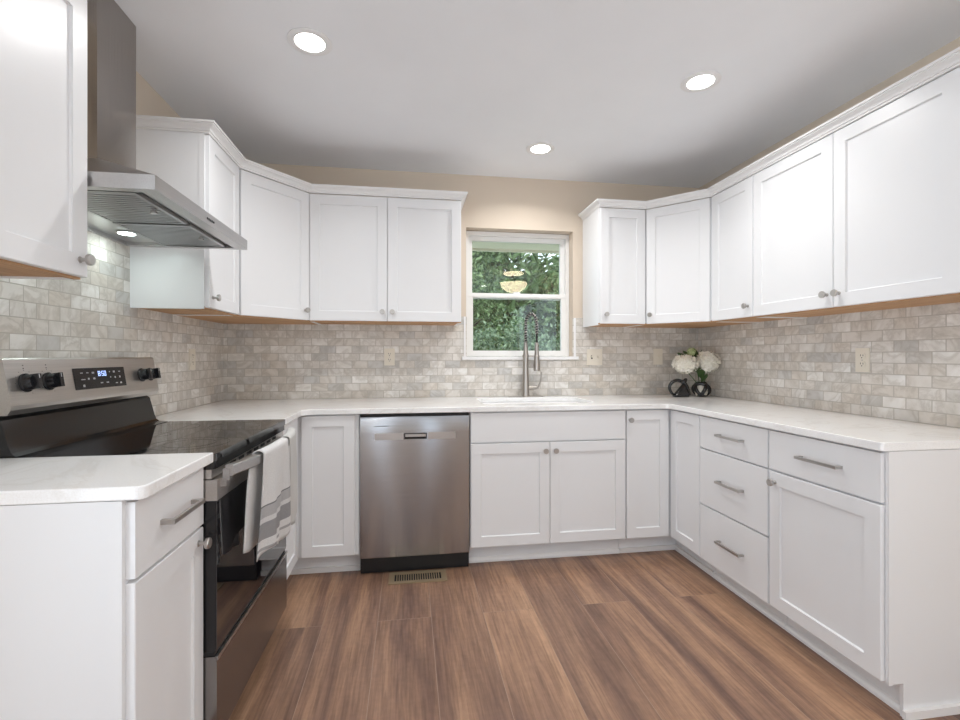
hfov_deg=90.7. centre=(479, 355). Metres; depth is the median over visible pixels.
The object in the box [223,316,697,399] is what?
backsplash
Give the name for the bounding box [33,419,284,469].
cooktop
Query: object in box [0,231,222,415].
tile backsplash
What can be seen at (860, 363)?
receptacle
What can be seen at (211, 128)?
crown molding
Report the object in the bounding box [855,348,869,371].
wall outlet
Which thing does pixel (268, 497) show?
dish towel
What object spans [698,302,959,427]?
tile backsplash
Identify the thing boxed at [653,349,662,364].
wall switch
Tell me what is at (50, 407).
range
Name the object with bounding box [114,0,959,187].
ceiling
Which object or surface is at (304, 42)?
diffuser
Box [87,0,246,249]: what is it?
range hood
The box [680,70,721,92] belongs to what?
recessed light
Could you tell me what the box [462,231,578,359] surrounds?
window
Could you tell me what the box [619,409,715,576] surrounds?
base cabinet
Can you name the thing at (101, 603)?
base cabinet
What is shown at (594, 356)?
wall switch
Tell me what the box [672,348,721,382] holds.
bunch
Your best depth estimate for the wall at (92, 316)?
1.93 m
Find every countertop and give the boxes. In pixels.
[0,453,212,505]
[156,394,959,451]
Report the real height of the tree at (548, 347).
2.740 m
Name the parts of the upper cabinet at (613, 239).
panel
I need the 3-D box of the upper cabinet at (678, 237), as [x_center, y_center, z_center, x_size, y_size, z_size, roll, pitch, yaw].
[1.394,-0.595,3.224,0.603,0.771,0.611,0,0,-9]
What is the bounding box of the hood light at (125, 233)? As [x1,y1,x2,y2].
[115,231,137,235]
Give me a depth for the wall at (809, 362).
2.33 m
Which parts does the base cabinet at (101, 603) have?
panel, drawer, door, handle, knob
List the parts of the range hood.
filter knob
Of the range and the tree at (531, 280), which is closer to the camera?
the range
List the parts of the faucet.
deck plate, holder arm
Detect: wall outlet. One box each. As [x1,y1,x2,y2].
[189,349,195,369]
[384,349,394,365]
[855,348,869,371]
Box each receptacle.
[858,353,865,358]
[858,361,865,366]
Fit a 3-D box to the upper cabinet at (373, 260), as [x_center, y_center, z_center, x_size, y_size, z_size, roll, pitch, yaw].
[-0.594,-0.594,3.057,0.921,0.772,0.354,0,0,-9]
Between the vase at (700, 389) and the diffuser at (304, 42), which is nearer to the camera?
the diffuser at (304, 42)
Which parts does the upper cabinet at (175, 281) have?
panel, panel, knob, door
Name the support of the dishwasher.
on the floor
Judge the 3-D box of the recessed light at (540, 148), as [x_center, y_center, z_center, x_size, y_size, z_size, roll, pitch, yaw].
[0.369,-1.263,2.891,0.172,0.006,0.172,0,0,-9]
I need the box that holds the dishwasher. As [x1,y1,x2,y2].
[360,412,468,572]
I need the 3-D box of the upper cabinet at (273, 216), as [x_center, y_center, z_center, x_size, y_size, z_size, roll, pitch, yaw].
[-1.315,-0.595,2.796,0.616,0.771,0.653,0,0,-9]
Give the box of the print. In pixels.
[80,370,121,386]
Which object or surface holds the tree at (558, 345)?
on the lawn
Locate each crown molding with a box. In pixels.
[136,115,467,210]
[578,47,959,220]
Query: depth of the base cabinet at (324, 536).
2.56 m
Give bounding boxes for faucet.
[508,312,543,396]
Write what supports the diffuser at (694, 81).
attached to the recessed light at (703, 80)
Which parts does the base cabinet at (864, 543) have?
knob, handle, drawer, door, shoe molding, panel, shoe molding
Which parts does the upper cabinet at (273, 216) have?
panel, door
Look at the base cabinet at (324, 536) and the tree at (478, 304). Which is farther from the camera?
the tree at (478, 304)
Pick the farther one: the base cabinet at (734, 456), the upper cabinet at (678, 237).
the upper cabinet at (678, 237)
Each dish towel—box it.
[243,437,290,561]
[281,427,296,524]
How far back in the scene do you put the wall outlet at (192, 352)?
2.61 m
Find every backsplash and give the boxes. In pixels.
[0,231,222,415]
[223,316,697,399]
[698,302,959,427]
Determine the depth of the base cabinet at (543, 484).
2.73 m
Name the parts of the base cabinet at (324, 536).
door, shoe molding, door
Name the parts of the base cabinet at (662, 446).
door, shoe molding, door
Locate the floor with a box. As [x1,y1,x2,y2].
[229,550,959,719]
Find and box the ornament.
[668,378,690,396]
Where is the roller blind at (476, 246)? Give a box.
[472,242,558,253]
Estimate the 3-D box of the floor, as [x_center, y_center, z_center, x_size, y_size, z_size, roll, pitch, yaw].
[0.509,1.260,-0.136,3.658,0.120,7.300,0,0,-9]
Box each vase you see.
[691,381,711,396]
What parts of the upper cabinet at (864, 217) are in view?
door, knob, knob, panel, door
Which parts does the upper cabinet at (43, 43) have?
panel, knob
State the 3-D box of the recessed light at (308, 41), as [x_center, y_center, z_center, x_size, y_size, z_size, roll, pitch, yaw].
[-0.685,-1.263,1.909,0.172,0.006,0.172,0,0,-9]
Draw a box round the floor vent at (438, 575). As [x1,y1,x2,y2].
[388,569,446,584]
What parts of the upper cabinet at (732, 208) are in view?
door, knob, panel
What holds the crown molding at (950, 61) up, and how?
on the upper cabinet at (613, 239)
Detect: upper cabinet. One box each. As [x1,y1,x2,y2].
[0,0,95,279]
[130,129,238,315]
[176,169,317,324]
[309,194,460,325]
[583,208,644,327]
[626,197,746,327]
[712,176,793,322]
[753,67,959,317]
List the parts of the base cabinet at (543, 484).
door, shoe molding, drawer panel, door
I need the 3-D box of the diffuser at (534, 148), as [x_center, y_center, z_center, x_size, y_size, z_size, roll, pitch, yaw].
[0.369,-1.264,2.891,0.115,0.003,0.115,0,0,-9]
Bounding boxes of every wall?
[0,71,222,415]
[223,163,698,399]
[698,37,959,427]
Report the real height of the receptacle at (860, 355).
0.029 m
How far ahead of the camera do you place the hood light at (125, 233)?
1.84 m
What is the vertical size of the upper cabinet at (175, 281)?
0.772 m
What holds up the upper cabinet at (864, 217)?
attached to the wall at (809, 362)
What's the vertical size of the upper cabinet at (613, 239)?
0.772 m
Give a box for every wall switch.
[587,349,601,364]
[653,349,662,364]
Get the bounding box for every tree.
[472,251,529,350]
[472,251,559,350]
[473,300,559,350]
[534,271,559,348]
[542,315,559,350]
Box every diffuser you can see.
[295,33,324,51]
[531,145,549,152]
[687,75,714,88]
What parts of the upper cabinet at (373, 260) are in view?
door, panel, door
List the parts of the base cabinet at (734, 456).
handle, handle, handle, drawer, drawer, drawer, shoe molding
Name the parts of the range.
knob, knob, control panel, knob, knob, vent trim, oven door, storage drawer, door glass, handle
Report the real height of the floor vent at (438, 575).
0.005 m
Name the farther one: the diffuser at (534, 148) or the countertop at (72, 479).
the diffuser at (534, 148)
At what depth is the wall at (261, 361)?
3.30 m
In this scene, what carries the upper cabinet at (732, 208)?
attached to the wall at (809, 362)
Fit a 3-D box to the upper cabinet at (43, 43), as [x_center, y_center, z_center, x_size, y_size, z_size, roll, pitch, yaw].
[-1.197,-0.594,1.117,0.354,0.772,0.329,0,0,-9]
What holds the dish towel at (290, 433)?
hanging from the range
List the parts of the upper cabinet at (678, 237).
door, panel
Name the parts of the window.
sash, sash, sill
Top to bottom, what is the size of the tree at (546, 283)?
5.929 m
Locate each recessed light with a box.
[287,27,331,55]
[526,142,554,154]
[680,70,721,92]
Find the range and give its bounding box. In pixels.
[0,357,289,719]
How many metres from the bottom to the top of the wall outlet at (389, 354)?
0.115 m
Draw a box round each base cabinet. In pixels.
[0,468,211,719]
[283,414,359,578]
[469,401,624,562]
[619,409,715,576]
[700,415,787,628]
[766,429,959,719]
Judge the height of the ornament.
0.132 m
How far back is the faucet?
3.29 m
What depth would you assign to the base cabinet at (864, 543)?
1.61 m
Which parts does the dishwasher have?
toe plate, foot plate, pocket handle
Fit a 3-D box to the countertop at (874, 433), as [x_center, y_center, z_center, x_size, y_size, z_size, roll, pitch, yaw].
[0.134,0.299,2.357,3.338,0.030,1.939,0,0,-9]

